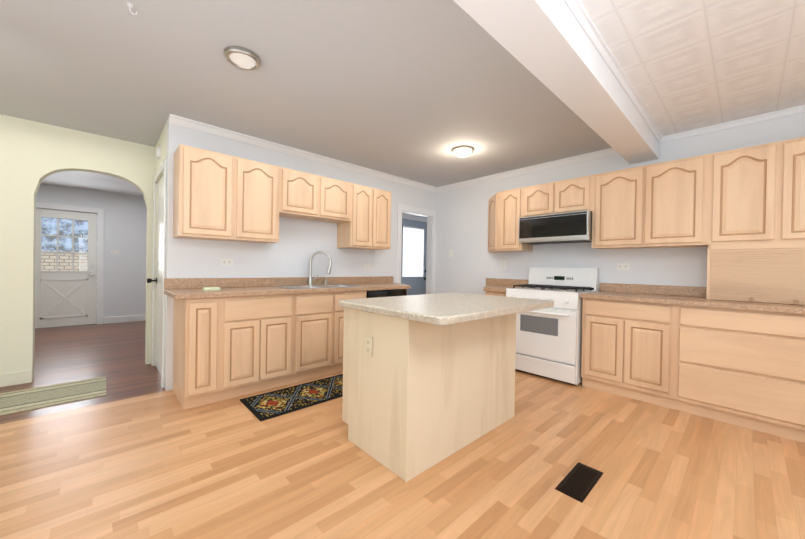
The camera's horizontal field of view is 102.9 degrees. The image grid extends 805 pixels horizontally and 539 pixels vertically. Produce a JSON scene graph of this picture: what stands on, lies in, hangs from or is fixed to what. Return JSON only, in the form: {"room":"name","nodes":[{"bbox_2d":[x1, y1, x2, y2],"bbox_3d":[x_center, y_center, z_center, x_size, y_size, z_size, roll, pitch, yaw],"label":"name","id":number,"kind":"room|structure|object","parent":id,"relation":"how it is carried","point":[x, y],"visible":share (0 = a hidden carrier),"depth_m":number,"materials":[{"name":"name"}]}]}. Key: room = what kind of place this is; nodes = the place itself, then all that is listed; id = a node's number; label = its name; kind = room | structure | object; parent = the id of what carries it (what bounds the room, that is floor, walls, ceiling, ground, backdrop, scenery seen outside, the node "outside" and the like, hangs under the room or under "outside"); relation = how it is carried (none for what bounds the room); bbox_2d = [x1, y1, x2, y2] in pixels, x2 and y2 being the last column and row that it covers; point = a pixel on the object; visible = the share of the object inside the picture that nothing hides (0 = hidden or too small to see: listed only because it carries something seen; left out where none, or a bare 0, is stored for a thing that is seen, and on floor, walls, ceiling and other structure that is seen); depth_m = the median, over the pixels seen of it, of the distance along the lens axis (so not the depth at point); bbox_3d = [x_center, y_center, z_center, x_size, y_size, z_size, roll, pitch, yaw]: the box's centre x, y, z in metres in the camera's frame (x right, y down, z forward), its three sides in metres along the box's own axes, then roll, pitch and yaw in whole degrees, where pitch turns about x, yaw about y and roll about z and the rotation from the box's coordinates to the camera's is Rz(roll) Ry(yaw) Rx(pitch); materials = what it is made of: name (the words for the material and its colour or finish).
{"room":"kitchen","nodes":[
{"label":"kitchen","id":0,"kind":"room"},
{"bbox_2d":[0,114,154,381],"bbox_3d":[-3.869,-0.169,2.725,3.020,2.450,0.120,1,1,-43],"label":"wall","id":1,"kind":"structure","parent":0,"point":[33,154],"depth_m":3.00,"materials":[{"name":"white paint"}]},
{"bbox_2d":[0,370,31,386],"bbox_3d":[-4.216,0.994,2.336,2.000,0.120,0.013,1,1,-43],"label":"baseboard","id":2,"kind":"structure","parent":1,"relation":"attached to","point":[15,378],"depth_m":2.94,"materials":[{"name":"white paint"}]},
{"bbox_2d":[0,321,165,423],"bbox_3d":[-4.345,1.091,4.017,4.100,0.100,4.720,1,1,-43],"label":"floor","id":3,"kind":"structure","parent":0,"point":[114,353],"depth_m":3.62,"materials":[{"name":"brown wood"}]},
{"bbox_2d":[0,376,105,415],"bbox_3d":[-3.159,1.065,2.579,1.140,0.008,0.600,1,1,-43],"label":"runner rug","id":4,"kind":"object","parent":3,"relation":"on","point":[32,398],"visible":0.89,"depth_m":2.71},
{"bbox_2d":[36,184,146,323],"bbox_3d":[-5.890,-0.221,5.693,4.100,2.450,0.120,1,1,-43],"label":"wall","id":5,"kind":"structure","parent":0,"point":[125,233],"depth_m":6.09,"materials":[{"name":"white paint"}]},
{"bbox_2d":[35,208,96,327],"bbox_3d":[-5.911,-0.018,5.619,0.802,2.028,0.123,1,1,-43],"label":"entry door","id":6,"kind":"structure","parent":5,"relation":"in","point":[65,298],"depth_m":5.64,"materials":[{"name":"white wood"}]},
{"bbox_2d":[36,202,103,323],"bbox_3d":[-5.893,-0.060,5.599,0.990,2.130,0.016,1,1,-43],"label":"door frame","id":7,"kind":"structure","parent":5,"relation":"attached to","point":[100,254],"depth_m":5.89,"materials":[{"name":"white wood"}]},
{"bbox_2d":[111,250,118,253],"bbox_3d":[-5.415,-0.335,6.043,0.115,0.070,0.008,1,1,-43],"label":"light switch","id":8,"kind":"object","parent":5,"relation":"attached to","point":[115,251],"visible":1,"depth_m":6.05,"materials":[{"name":"white plastic"}]},
{"bbox_2d":[104,315,145,323],"bbox_3d":[-4.995,0.954,6.458,1.490,0.120,0.013,1,1,-43],"label":"baseboard","id":9,"kind":"structure","parent":5,"relation":"attached to","point":[120,319],"depth_m":6.14,"materials":[{"name":"white"}]},
{"bbox_2d":[154,122,166,365],"bbox_3d":[-2.450,-0.149,3.328,0.120,2.450,0.930,1,1,-43],"label":"wall","id":10,"kind":"structure","parent":0,"point":[162,142],"depth_m":3.55,"materials":[{"name":"white paint"}]},
{"bbox_2d":[147,176,162,374],"bbox_3d":[-2.488,0.059,3.263,0.126,2.018,0.772,1,1,-43],"label":"hall door","id":11,"kind":"structure","parent":10,"relation":"in","point":[158,280],"depth_m":3.37,"materials":[{"name":"white wood"}]},
{"bbox_2d":[156,147,160,158],"bbox_3d":[-2.498,-1.195,3.281,0.030,0.120,0.120,1,1,-43],"label":"door chime","id":12,"kind":"object","parent":10,"relation":"attached to","point":[158,152],"visible":1,"depth_m":3.25,"materials":[{"name":"white plastic"}]},
{"bbox_2d":[151,158,166,387],"bbox_3d":[-2.486,0.025,3.264,0.016,2.100,0.920,1,1,-43],"label":"door frame","id":13,"kind":"structure","parent":10,"relation":"attached to","point":[162,168],"depth_m":2.96,"materials":[{"name":"white wood"}]},
{"bbox_2d":[164,117,435,390],"bbox_3d":[-0.818,-0.128,4.128,3.600,2.450,0.120,1,1,-43],"label":"wall","id":14,"kind":"structure","parent":0,"point":[295,247],"depth_m":3.53,"materials":[{"name":"white paint"}]},
{"bbox_2d":[220,259,232,265],"bbox_3d":[-1.742,-0.072,3.183,0.115,0.070,0.008,1,1,-43],"label":"outlet","id":15,"kind":"object","parent":14,"relation":"attached to","point":[226,262],"visible":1,"depth_m":3.18,"materials":[{"name":"white plastic"}]},
{"bbox_2d":[173,144,390,249],"bbox_3d":[-1.099,-0.654,3.551,2.315,0.760,0.321,1,1,-43],"label":"upper cabinet","id":16,"kind":"object","parent":14,"relation":"attached to","point":[220,197],"visible":1,"depth_m":3.09,"materials":[{"name":"brown wood"}]},
{"bbox_2d":[169,114,436,191],"bbox_3d":[-0.739,-1.320,4.055,3.599,0.063,0.055,1,1,-43],"label":"crown molding","id":17,"kind":"structure","parent":14,"relation":"attached to","point":[202,127],"depth_m":3.52,"materials":[{"name":"white wood"}]},
{"bbox_2d":[364,264,370,268],"bbox_3d":[-0.471,-0.039,4.364,0.115,0.070,0.008,1,1,-43],"label":"outlet","id":18,"kind":"object","parent":14,"relation":"attached to","point":[367,266],"visible":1,"depth_m":4.36,"materials":[{"name":"white plastic"}]},
{"bbox_2d":[396,204,435,293],"bbox_3d":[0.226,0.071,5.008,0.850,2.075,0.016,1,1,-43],"label":"door frame","id":19,"kind":"structure","parent":14,"relation":"attached to","point":[400,207],"depth_m":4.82,"materials":[{"name":"white wood"}]},
{"bbox_2d":[0,0,611,196],"bbox_3d":[-2.472,-1.429,3.880,6.620,0.100,7.390,1,1,-43],"label":"ceiling","id":20,"kind":"structure","parent":0,"point":[416,90],"depth_m":2.30,"materials":[{"name":"grey paint"}]},
{"bbox_2d":[127,3,136,14],"bbox_3d":[-1.378,-1.324,1.635,0.041,0.044,0.024,1,1,-43],"label":"ceiling hook","id":21,"kind":"object","parent":20,"relation":"attached to","point":[130,5],"visible":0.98,"depth_m":1.63,"materials":[{"name":"white metal"}]},
{"bbox_2d":[224,46,260,70],"bbox_3d":[-1.010,-1.328,2.026,0.210,0.030,0.210,1,1,-43],"label":"recessed light","id":22,"kind":"object","parent":20,"relation":"in","point":[240,57],"visible":0.98,"depth_m":2.00,"materials":[{"name":"white glass"}]},
{"bbox_2d":[452,146,472,156],"bbox_3d":[0.666,-1.287,3.543,0.230,0.077,0.230,1,1,-43],"label":"dome ceiling light","id":23,"kind":"object","parent":20,"relation":"attached to","point":[461,151],"visible":1,"depth_m":3.48,"materials":[{"name":"white glass"}]},
{"bbox_2d":[453,0,658,163],"bbox_3d":[0.078,-1.268,1.045,6.497,0.300,0.240,1,1,-43],"label":"beam","id":24,"kind":"structure","parent":20,"relation":"attached to","point":[548,44],"depth_m":1.76,"materials":[{"name":"white"}]},
{"bbox_2d":[564,0,663,141],"bbox_3d":[0.159,-1.296,0.931,6.460,0.040,0.035,1,1,-43],"label":"crown molding","id":25,"kind":"structure","parent":24,"relation":"attached to","point":[581,16],"depth_m":1.95,"materials":[{"name":"white wood"}]},
{"bbox_2d":[0,370,804,538],"bbox_3d":[0.352,1.188,0.725,6.500,0.100,6.500,1,1,-43],"label":"floor","id":26,"kind":"structure","parent":0,"point":[161,465],"depth_m":1.74,"materials":[{"name":"brown wood"}]},
{"bbox_2d":[164,251,410,409],"bbox_3d":[-0.915,0.442,3.524,2.695,1.314,0.645,1,1,-43],"label":"base cabinet","id":27,"kind":"object","parent":26,"relation":"on","point":[234,337],"visible":0.85,"depth_m":2.88,"materials":[{"name":"brown wood"}]},
{"bbox_2d":[164,276,410,299],"bbox_3d":[-0.918,0.162,3.531,2.695,0.135,0.622,1,1,-43],"label":"countertop","id":28,"kind":"structure","parent":27,"relation":"on","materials":[{"name":"beige laminate"}]},
{"bbox_2d":[367,289,406,297],"bbox_3d":[-0.354,0.674,4.032,0.604,0.862,0.618,1,1,-43],"label":"dishwasher","id":29,"kind":"object","parent":27,"relation":"in","point":[371,293],"depth_m":3.80,"materials":[{"name":"black metal"}]},
{"bbox_2d":[240,374,342,420],"bbox_3d":[-0.751,1.102,2.927,1.220,0.008,0.490,1,1,-43],"label":"kitchen mat","id":30,"kind":"object","parent":26,"relation":"on","point":[266,406],"visible":0.64,"depth_m":2.74,"materials":[{"name":"fabric"}]},
{"bbox_2d":[342,308,515,481],"bbox_3d":[0.235,0.691,2.318,1.158,0.870,0.632,1,1,-43],"label":"kitchen island","id":31,"kind":"object","parent":26,"relation":"on","point":[419,398],"visible":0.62,"depth_m":1.93,"materials":[{"name":"beige wood"}]},
{"bbox_2d":[365,335,372,356],"bbox_3d":[-0.206,0.461,1.938,0.008,0.115,0.070,1,1,-43],"label":"outlet","id":32,"kind":"object","parent":31,"relation":"attached to","point":[368,345],"visible":1,"depth_m":1.93,"materials":[{"name":"beige plastic"}]},
{"bbox_2d":[339,292,553,324],"bbox_3d":[0.337,0.237,2.239,1.275,0.042,0.920,1,1,-43],"label":"island countertop","id":33,"kind":"structure","parent":31,"relation":"on","point":[445,308],"depth_m":1.94,"materials":[{"name":"beige stone"}]},
{"bbox_2d":[506,267,598,385],"bbox_3d":[1.637,0.558,3.575,0.707,1.165,0.762,1,1,-43],"label":"gas range","id":34,"kind":"object","parent":26,"relation":"on","point":[549,343],"visible":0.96,"depth_m":3.34,"materials":[{"name":"white metal"}]},
{"bbox_2d":[555,462,602,502],"bbox_3d":[0.959,1.139,1.732,0.340,0.006,0.130,1,1,-43],"label":"floor vent","id":35,"kind":"object","parent":26,"relation":"in","point":[579,481],"visible":1,"depth_m":1.72,"materials":[{"name":"brown metal"}]},
{"bbox_2d":[483,242,804,442],"bbox_3d":[2.293,0.470,2.957,0.622,1.370,3.890,1,1,-43],"label":"base cabinet","id":36,"kind":"object","parent":26,"relation":"on","point":[726,344],"visible":0.83,"depth_m":2.51,"materials":[{"name":"brown wood"}]},
{"bbox_2d":[483,278,804,313],"bbox_3d":[2.297,0.218,2.955,0.622,0.135,3.890,1,1,-43],"label":"countertop","id":37,"kind":"structure","parent":36,"relation":"on","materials":[{"name":"beige laminate"}]},
{"bbox_2d":[402,213,426,222],"bbox_3d":[-0.458,-0.132,5.650,3.800,2.450,0.120,1,1,-43],"label":"wall","id":38,"kind":"structure","parent":0,"point":[414,215],"depth_m":6.21,"materials":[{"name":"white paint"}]},
{"bbox_2d":[402,225,423,276],"bbox_3d":[0.209,-0.345,6.235,0.578,0.966,0.012,1,1,-43],"label":"window blinds","id":39,"kind":"object","parent":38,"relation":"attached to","point":[413,246],"visible":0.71,"depth_m":6.23,"materials":[{"name":"white"}]},
{"bbox_2d":[401,219,426,294],"bbox_3d":[0.217,0.073,6.222,0.802,2.038,0.112,1,1,-43],"label":"back door","id":40,"kind":"structure","parent":38,"relation":"in","point":[417,285],"depth_m":6.30,"materials":[{"name":"blue"}]},
{"bbox_2d":[402,214,426,221],"bbox_3d":[0.234,0.036,6.203,0.970,2.130,0.016,1,1,-43],"label":"door frame","id":41,"kind":"structure","parent":38,"relation":"attached to","point":[411,217],"depth_m":6.17,"materials":[{"name":"white wood"}]},
{"bbox_2d":[435,112,804,294],"bbox_3d":[2.756,-0.062,3.014,0.120,2.450,6.620,1,1,-43],"label":"wall","id":42,"kind":"structure","parent":0,"point":[471,265],"depth_m":3.76,"materials":[{"name":"white paint"}]},
{"bbox_2d":[501,261,505,268],"bbox_3d":[1.388,-0.064,4.391,0.008,0.115,0.070,1,1,-43],"label":"outlet","id":43,"kind":"object","parent":42,"relation":"attached to","point":[503,265],"visible":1,"depth_m":4.39,"materials":[{"name":"white plastic"}]},
{"bbox_2d":[436,148,618,191],"bbox_3d":[1.448,-1.286,4.305,0.055,0.063,2.667,1,1,-43],"label":"crown molding","id":44,"kind":"structure","parent":42,"relation":"attached to","point":[578,158],"depth_m":4.05,"materials":[{"name":"white wood"}]},
{"bbox_2d":[617,263,629,269],"bbox_3d":[2.327,-0.032,3.380,0.008,0.070,0.115,1,1,-43],"label":"outlet","id":45,"kind":"object","parent":42,"relation":"attached to","point":[623,266],"visible":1,"depth_m":3.38,"materials":[{"name":"white plastic"}]},
{"bbox_2d":[488,137,804,251],"bbox_3d":[2.421,-0.593,3.053,0.321,0.760,3.850,1,1,-43],"label":"upper cabinet","id":46,"kind":"object","parent":42,"relation":"attached to","point":[752,194],"visible":0.98,"depth_m":2.80,"materials":[{"name":"brown wood"}]},
{"bbox_2d":[518,210,591,244],"bbox_3d":[1.782,-0.457,3.680,0.401,0.302,0.751,1,1,-43],"label":"microwave","id":47,"kind":"object","parent":46,"relation":"attached to","point":[569,227],"visible":0.94,"depth_m":3.50,"materials":[{"name":"silver metal"}]},
{"bbox_2d":[660,105,804,142],"bbox_3d":[3.748,-1.241,1.841,0.040,0.046,3.588,1,1,-43],"label":"crown molding","id":48,"kind":"structure","parent":42,"relation":"attached to","point":[756,119],"depth_m":2.77,"materials":[{"name":"white wood"}]},
{"bbox_2d":[580,0,804,135],"bbox_3d":[1.428,-1.338,-0.317,6.620,0.100,3.590,1,1,-43],"label":"ceiling","id":49,"kind":"structure","parent":0,"point":[687,65],"depth_m":1.93,"materials":[{"name":"tile"}]},
{"label":"outside","id":50,"kind":"structure","parent":0,"visible":0},
{"bbox_2d":[41,217,96,309],"bbox_3d":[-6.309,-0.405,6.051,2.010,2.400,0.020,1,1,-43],"label":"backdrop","id":51,"kind":"structure","parent":50,"point":[96,291],"depth_m":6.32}
]}

